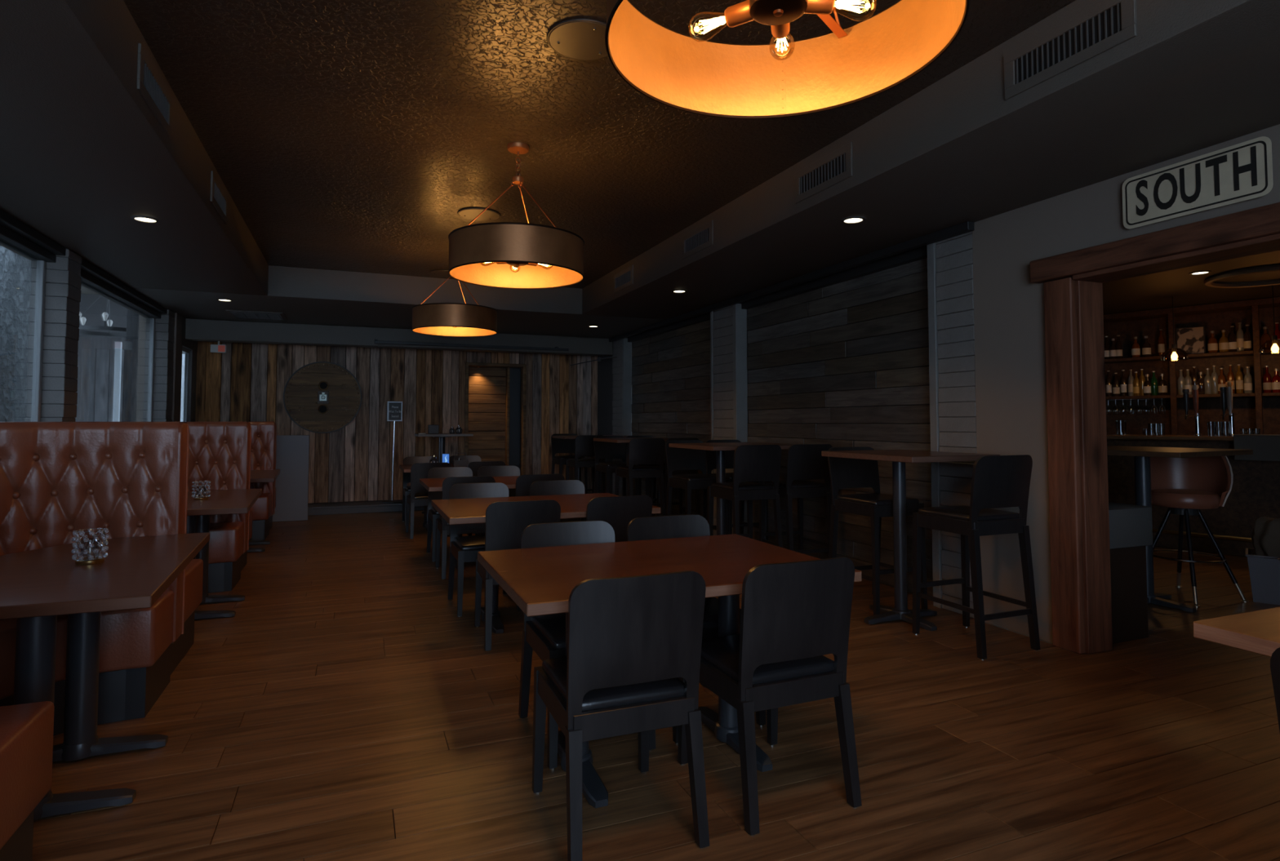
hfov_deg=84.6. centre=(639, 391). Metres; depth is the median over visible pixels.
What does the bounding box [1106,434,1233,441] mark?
countertop
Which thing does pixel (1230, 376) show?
bottle
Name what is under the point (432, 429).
box
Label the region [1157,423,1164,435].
drinking glass
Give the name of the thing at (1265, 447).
flap
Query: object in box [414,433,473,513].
side table
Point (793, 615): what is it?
dining chair
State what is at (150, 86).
ceiling vent
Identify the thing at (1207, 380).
bottle
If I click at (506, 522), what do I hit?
dining chair
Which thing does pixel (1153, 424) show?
drinking glass
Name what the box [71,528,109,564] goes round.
candle holder
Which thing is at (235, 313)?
ceiling vent
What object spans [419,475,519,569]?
dining table
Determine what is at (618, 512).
dining chair
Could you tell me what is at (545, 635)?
dining chair
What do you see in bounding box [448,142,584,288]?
drum pendant
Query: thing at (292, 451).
divider panel
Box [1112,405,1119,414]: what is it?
wine glass
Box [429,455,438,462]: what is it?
jar
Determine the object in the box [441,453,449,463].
display
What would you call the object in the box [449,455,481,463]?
dining chair
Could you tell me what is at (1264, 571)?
chair
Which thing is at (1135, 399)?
wine glass
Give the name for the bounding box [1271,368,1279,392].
bottle
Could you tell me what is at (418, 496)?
dining chair
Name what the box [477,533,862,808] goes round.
dining table
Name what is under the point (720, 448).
table
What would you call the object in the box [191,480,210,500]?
candle holder
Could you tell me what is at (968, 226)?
trim
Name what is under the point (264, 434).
booth
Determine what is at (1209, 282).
ceiling medallion
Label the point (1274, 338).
socket
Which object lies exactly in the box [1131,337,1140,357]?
bottle
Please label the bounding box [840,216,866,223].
recessed light
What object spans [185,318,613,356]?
beam
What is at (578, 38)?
cover plate
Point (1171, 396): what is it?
shelf
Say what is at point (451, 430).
jar
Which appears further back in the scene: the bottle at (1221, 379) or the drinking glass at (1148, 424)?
the bottle at (1221, 379)
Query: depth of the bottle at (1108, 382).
8.87 m
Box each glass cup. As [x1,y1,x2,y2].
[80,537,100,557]
[195,486,206,496]
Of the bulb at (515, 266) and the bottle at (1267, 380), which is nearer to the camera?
the bulb at (515, 266)
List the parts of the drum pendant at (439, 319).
rod, lamp shade, rod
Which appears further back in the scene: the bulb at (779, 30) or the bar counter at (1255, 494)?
the bar counter at (1255, 494)
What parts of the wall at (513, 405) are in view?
niche trim, niche trim, niche post, niche panel, niche trim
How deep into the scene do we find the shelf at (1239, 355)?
8.26 m
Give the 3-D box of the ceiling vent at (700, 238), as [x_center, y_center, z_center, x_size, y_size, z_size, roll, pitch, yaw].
[0.477,-1.265,5.887,0.012,0.200,0.560,1,-3,-22]
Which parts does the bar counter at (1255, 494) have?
foot rail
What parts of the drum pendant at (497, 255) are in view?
rod, lamp shade, rod, rod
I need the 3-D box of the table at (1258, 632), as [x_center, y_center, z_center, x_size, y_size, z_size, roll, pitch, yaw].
[2.249,1.011,1.649,1.060,0.760,1.100,1,-3,-22]
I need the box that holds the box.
[427,424,439,434]
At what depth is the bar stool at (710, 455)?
7.36 m
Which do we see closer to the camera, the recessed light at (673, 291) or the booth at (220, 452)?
the booth at (220, 452)
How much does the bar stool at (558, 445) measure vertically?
1.128 m
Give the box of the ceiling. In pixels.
[0,0,1279,338]
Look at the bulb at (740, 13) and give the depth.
1.72 m
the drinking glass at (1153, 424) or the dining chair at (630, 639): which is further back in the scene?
the drinking glass at (1153, 424)
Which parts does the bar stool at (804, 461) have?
leg, leg, seat, leg, backrest, leg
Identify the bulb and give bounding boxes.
[510,265,519,272]
[688,0,754,41]
[768,22,795,60]
[804,0,876,21]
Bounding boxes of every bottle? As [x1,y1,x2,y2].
[1104,336,1110,359]
[1105,370,1111,396]
[1109,338,1115,359]
[1112,373,1119,396]
[1115,335,1122,358]
[1120,369,1127,395]
[1128,369,1133,395]
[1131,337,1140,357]
[1133,371,1139,395]
[1138,368,1145,395]
[1142,336,1151,356]
[1143,374,1151,395]
[1150,371,1158,395]
[1157,328,1164,355]
[1157,373,1167,395]
[1177,369,1184,395]
[1184,369,1191,394]
[1191,366,1197,394]
[1196,372,1204,394]
[1204,368,1211,394]
[1207,330,1217,353]
[1210,365,1217,394]
[1217,368,1226,394]
[1218,329,1229,352]
[1226,364,1235,393]
[1228,325,1236,351]
[1235,364,1243,393]
[1236,322,1244,351]
[1243,324,1252,351]
[1244,366,1253,393]
[1260,326,1271,350]
[1262,365,1271,392]
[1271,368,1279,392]
[1273,322,1279,348]
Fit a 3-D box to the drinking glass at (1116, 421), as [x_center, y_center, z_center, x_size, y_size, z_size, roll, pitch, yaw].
[5.349,0.399,7.817,0.110,0.160,0.107,1,-3,-22]
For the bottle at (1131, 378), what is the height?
0.330 m
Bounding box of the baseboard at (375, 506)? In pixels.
[307,492,591,515]
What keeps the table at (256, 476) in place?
on the floor
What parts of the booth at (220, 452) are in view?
seat, panel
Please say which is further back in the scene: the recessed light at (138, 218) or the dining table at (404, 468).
the dining table at (404, 468)
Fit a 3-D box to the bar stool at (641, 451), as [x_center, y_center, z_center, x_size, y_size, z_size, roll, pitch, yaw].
[-0.002,1.111,8.311,0.449,1.128,0.544,1,-3,-22]
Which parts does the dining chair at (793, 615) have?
leg, leg, seat, leg, backrest, leg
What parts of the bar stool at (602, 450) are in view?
leg, leg, backrest, seat, leg, leg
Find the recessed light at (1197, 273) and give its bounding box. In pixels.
[1188,270,1211,275]
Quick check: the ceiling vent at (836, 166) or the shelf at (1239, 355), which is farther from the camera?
the shelf at (1239, 355)
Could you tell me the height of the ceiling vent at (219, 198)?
0.200 m
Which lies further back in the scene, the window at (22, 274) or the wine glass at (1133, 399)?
the wine glass at (1133, 399)
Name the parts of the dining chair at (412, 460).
leg, leg, seat, backrest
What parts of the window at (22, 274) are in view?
frame, frame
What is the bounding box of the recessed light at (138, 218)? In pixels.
[130,215,159,222]
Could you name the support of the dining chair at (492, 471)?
on the floor
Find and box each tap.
[1182,389,1189,420]
[1188,385,1202,435]
[1219,386,1226,420]
[1220,382,1235,435]
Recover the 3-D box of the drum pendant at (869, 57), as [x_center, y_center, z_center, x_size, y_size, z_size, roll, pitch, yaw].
[0.322,-1.209,1.652,0.813,0.804,0.813,0,-2,10]
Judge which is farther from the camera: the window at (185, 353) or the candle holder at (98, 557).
the window at (185, 353)
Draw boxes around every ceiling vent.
[136,43,172,137]
[209,170,227,223]
[225,310,287,319]
[613,265,633,293]
[681,220,713,259]
[795,142,853,204]
[1004,0,1137,100]
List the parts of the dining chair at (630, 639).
leg, leg, seat, backrest, leg, leg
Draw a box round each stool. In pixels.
[551,433,587,493]
[565,435,604,493]
[593,435,638,496]
[614,438,665,516]
[625,435,664,515]
[648,438,700,515]
[665,440,728,534]
[705,440,759,534]
[707,444,782,547]
[759,444,832,554]
[827,446,927,615]
[912,454,1040,660]
[1150,456,1248,607]
[1251,516,1279,557]
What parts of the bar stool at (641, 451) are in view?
leg, leg, seat, backrest, leg, leg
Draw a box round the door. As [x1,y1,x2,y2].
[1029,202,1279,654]
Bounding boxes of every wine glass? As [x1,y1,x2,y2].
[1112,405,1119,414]
[1120,402,1126,414]
[1127,399,1134,414]
[1134,399,1142,413]
[1142,399,1150,413]
[1158,404,1165,413]
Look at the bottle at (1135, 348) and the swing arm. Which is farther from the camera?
the swing arm
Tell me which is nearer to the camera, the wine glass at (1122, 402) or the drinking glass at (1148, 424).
the drinking glass at (1148, 424)
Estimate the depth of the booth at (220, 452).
5.70 m
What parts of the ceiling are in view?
tray panel, bar ceiling panel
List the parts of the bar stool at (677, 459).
leg, backrest, leg, seat, leg, leg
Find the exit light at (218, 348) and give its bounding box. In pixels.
[210,341,226,353]
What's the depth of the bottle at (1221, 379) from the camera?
8.02 m
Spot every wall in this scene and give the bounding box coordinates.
[40,248,197,422]
[195,341,597,503]
[597,124,1279,644]
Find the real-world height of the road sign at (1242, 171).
0.276 m
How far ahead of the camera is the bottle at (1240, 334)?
7.90 m
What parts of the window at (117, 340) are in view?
frame, frame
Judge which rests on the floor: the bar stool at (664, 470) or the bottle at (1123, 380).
the bar stool at (664, 470)
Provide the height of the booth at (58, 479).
1.324 m
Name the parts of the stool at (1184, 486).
leg, leg, swivel plate, seat, leg, backrest, leg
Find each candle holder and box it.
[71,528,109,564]
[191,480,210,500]
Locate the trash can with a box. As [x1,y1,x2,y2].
[1108,502,1152,644]
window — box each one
[0,238,46,422]
[75,281,155,422]
[180,346,189,422]
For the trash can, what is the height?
0.800 m
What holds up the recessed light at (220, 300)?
in the ceiling
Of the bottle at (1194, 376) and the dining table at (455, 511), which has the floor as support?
the dining table at (455, 511)
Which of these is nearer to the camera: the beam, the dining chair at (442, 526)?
the dining chair at (442, 526)
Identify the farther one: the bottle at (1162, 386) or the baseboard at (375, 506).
the baseboard at (375, 506)
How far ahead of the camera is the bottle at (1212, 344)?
8.08 m
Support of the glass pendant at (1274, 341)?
hanging from the ceiling
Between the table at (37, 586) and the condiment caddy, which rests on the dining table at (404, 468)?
the condiment caddy
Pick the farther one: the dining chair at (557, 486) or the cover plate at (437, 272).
the cover plate at (437, 272)
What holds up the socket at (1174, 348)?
attached to the glass pendant at (1174, 349)
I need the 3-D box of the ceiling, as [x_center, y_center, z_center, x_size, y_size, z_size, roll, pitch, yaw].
[2.699,-1.278,6.769,14.950,0.430,15.600,1,-3,-22]
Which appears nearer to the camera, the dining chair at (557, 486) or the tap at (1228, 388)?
the dining chair at (557, 486)
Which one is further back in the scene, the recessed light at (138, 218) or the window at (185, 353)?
the window at (185, 353)
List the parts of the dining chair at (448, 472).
leg, leg, seat, backrest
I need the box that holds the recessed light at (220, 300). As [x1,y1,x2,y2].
[216,298,233,301]
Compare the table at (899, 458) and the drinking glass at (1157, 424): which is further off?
the drinking glass at (1157, 424)
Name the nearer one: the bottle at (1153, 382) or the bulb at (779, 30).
the bulb at (779, 30)
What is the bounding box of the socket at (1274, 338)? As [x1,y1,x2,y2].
[1271,335,1277,343]
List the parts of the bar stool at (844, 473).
leg, backrest, leg, leg, seat, leg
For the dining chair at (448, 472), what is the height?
0.853 m
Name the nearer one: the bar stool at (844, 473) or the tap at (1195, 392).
the bar stool at (844, 473)
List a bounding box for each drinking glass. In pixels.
[1115,420,1127,435]
[1147,423,1155,435]
[1152,423,1159,435]
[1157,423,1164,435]
[1207,422,1215,435]
[1214,422,1222,435]
[1222,422,1229,435]
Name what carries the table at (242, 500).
on the floor
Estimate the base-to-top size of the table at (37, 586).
0.762 m
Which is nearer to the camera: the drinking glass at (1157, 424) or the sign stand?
the drinking glass at (1157, 424)
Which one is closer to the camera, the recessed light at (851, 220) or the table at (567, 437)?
the recessed light at (851, 220)
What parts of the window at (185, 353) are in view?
pane, frame, frame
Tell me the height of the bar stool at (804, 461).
1.128 m
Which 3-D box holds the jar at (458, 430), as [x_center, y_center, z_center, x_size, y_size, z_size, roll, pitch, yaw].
[-2.663,0.553,10.345,0.098,0.126,0.098,1,-3,-22]
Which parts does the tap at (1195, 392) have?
spout, handle, handle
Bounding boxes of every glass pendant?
[1160,296,1189,360]
[1257,285,1279,354]
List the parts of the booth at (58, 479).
seat, panel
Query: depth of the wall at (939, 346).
5.48 m
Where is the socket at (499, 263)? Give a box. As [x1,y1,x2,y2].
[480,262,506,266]
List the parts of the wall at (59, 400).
head panel, wall panel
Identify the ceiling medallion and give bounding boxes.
[1203,264,1279,288]
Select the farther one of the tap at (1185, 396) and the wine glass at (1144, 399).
the wine glass at (1144, 399)
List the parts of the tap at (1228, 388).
spout, handle, handle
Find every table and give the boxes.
[0,532,209,821]
[186,488,262,619]
[247,469,279,551]
[399,463,510,530]
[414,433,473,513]
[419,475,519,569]
[431,493,660,633]
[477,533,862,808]
[552,435,626,493]
[593,437,668,515]
[668,442,800,540]
[821,449,999,631]
[1106,445,1253,613]
[1192,607,1279,657]
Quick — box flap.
[1233,434,1279,461]
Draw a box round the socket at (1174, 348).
[1171,344,1177,351]
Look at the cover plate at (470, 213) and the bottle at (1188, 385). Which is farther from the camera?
the bottle at (1188, 385)
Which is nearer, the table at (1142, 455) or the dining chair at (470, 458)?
the table at (1142, 455)
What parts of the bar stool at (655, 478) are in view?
backrest, leg, leg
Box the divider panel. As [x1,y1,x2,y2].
[272,435,309,522]
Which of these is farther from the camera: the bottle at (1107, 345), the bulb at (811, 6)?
the bottle at (1107, 345)
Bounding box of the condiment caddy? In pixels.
[453,453,468,466]
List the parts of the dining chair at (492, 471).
backrest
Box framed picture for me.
[1175,325,1206,355]
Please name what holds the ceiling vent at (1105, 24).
in the ceiling
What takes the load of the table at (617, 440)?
on the floor
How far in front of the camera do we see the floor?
2.85 m
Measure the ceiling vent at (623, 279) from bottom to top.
0.200 m
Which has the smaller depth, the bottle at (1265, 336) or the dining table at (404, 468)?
the bottle at (1265, 336)
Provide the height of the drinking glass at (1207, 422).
0.145 m
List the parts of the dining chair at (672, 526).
backrest, leg, seat, leg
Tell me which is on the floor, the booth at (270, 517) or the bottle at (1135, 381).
the booth at (270, 517)
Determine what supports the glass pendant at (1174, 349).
hanging from the ceiling
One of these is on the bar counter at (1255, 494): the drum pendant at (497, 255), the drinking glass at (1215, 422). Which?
the drinking glass at (1215, 422)
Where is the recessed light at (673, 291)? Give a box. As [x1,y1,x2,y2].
[671,289,687,293]
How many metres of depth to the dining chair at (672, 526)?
3.42 m
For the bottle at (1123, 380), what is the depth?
8.75 m
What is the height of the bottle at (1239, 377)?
0.330 m
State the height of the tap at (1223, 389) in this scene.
0.332 m
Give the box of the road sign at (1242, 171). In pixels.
[1121,136,1273,228]
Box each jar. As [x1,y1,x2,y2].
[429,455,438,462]
[448,426,455,433]
[455,425,462,433]
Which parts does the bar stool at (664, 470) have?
leg, leg, leg, backrest, leg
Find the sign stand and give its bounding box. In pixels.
[381,401,402,502]
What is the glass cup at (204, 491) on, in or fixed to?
on the candle holder at (204, 496)
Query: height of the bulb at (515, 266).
0.066 m
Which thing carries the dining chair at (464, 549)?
on the floor
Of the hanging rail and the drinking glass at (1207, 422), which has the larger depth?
the hanging rail
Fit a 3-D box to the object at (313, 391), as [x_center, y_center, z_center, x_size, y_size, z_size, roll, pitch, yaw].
[-4.692,0.084,10.418,1.060,1.060,0.075,1,-3,-22]
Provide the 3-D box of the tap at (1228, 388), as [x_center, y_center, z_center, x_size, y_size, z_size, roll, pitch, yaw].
[5.950,0.175,7.096,0.103,0.545,0.136,0,-2,6]
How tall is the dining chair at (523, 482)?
0.853 m
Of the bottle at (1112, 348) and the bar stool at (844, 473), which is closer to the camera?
the bar stool at (844, 473)
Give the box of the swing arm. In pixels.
[570,356,617,365]
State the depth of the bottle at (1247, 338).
7.85 m
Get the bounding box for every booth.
[0,421,189,860]
[170,421,251,675]
[240,421,276,571]
[269,421,276,529]
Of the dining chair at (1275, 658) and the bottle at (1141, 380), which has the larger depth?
the bottle at (1141, 380)
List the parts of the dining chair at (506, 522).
leg, leg, backrest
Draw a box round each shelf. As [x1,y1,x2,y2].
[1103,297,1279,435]
[1104,348,1279,364]
[1105,392,1279,399]
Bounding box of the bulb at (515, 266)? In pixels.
[510,265,519,272]
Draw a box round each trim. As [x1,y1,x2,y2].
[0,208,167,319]
[608,221,974,342]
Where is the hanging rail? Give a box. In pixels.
[374,339,568,351]
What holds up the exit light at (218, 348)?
hanging from the beam
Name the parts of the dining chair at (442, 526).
leg, leg, backrest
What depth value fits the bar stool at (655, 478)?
9.65 m
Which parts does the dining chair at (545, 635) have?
leg, seat, leg, backrest, leg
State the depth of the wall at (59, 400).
5.57 m
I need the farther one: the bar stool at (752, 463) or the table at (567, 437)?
the table at (567, 437)
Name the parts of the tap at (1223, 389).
handle, handle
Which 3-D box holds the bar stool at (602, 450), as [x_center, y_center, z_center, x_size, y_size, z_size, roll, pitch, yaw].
[-0.324,1.152,9.263,0.449,1.128,0.544,1,-3,-22]
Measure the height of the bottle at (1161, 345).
0.330 m
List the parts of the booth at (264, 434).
seat, panel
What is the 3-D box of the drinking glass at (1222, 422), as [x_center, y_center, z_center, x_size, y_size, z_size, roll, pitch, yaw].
[5.923,0.376,7.110,0.068,0.145,0.066,1,-3,-22]
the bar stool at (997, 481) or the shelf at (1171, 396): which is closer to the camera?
the bar stool at (997, 481)
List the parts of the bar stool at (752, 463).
leg, leg, seat, leg, backrest, leg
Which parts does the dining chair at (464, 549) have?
leg, leg, seat, backrest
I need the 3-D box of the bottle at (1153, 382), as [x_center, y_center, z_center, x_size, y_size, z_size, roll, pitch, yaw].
[6.233,-0.102,8.528,0.074,0.300,0.072,1,-3,-22]
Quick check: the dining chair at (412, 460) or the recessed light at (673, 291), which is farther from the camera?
the dining chair at (412, 460)
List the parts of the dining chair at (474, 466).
backrest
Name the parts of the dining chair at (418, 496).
leg, leg, seat, backrest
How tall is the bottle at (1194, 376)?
0.330 m
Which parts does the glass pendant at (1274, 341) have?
cord, bulb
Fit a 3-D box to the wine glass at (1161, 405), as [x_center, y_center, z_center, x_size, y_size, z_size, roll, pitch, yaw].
[6.282,0.176,8.459,0.072,0.183,0.072,1,-3,-22]
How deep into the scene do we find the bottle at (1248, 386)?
7.84 m
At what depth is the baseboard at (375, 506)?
10.19 m
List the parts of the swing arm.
arm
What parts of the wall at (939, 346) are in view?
painted panel, painted panel, painted panel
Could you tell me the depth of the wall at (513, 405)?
10.94 m
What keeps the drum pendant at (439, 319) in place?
hanging from the ceiling
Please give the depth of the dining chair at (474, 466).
8.25 m
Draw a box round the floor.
[31,510,1279,860]
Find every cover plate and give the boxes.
[429,269,449,275]
[457,207,500,221]
[546,17,608,60]
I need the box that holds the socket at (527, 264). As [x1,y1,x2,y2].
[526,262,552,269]
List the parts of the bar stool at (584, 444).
leg, leg, seat, backrest, leg, leg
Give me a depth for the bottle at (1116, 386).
8.80 m
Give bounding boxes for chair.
[401,456,432,526]
[405,462,451,539]
[426,466,479,562]
[435,475,495,579]
[447,482,521,617]
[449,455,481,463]
[466,461,505,534]
[474,499,560,651]
[477,466,519,535]
[515,473,564,496]
[518,520,655,769]
[529,480,584,522]
[532,570,709,860]
[586,494,652,542]
[626,514,765,744]
[677,556,862,835]
[1245,548,1279,605]
[1270,647,1279,733]
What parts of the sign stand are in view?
frame, sign panel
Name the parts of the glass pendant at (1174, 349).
cord, bulb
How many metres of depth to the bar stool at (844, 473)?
5.07 m
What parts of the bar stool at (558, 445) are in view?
leg, leg, backrest, seat, leg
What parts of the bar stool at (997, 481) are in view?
leg, leg, seat, leg, backrest, leg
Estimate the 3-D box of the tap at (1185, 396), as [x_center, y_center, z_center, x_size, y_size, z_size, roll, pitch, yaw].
[5.703,0.134,7.341,0.087,0.322,0.060,0,-2,-11]
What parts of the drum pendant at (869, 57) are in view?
lamp shade, strap arm, rod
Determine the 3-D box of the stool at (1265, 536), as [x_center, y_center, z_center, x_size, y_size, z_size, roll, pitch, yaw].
[4.689,1.093,5.197,0.302,0.335,0.262,-1,-3,13]
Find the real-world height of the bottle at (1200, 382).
0.262 m
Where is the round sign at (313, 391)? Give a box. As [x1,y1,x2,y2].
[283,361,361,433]
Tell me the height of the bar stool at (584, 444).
1.128 m
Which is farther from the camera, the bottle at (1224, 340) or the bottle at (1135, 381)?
the bottle at (1135, 381)
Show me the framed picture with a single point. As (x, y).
(1192, 340)
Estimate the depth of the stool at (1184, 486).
5.34 m
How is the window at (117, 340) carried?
in the wall at (59, 400)
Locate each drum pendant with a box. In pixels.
[411,275,497,337]
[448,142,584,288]
[604,0,969,119]
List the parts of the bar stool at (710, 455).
leg, seat, backrest, leg, leg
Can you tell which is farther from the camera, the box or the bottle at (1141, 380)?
the box
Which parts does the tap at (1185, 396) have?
handle, handle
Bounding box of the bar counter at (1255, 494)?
[1106,434,1279,556]

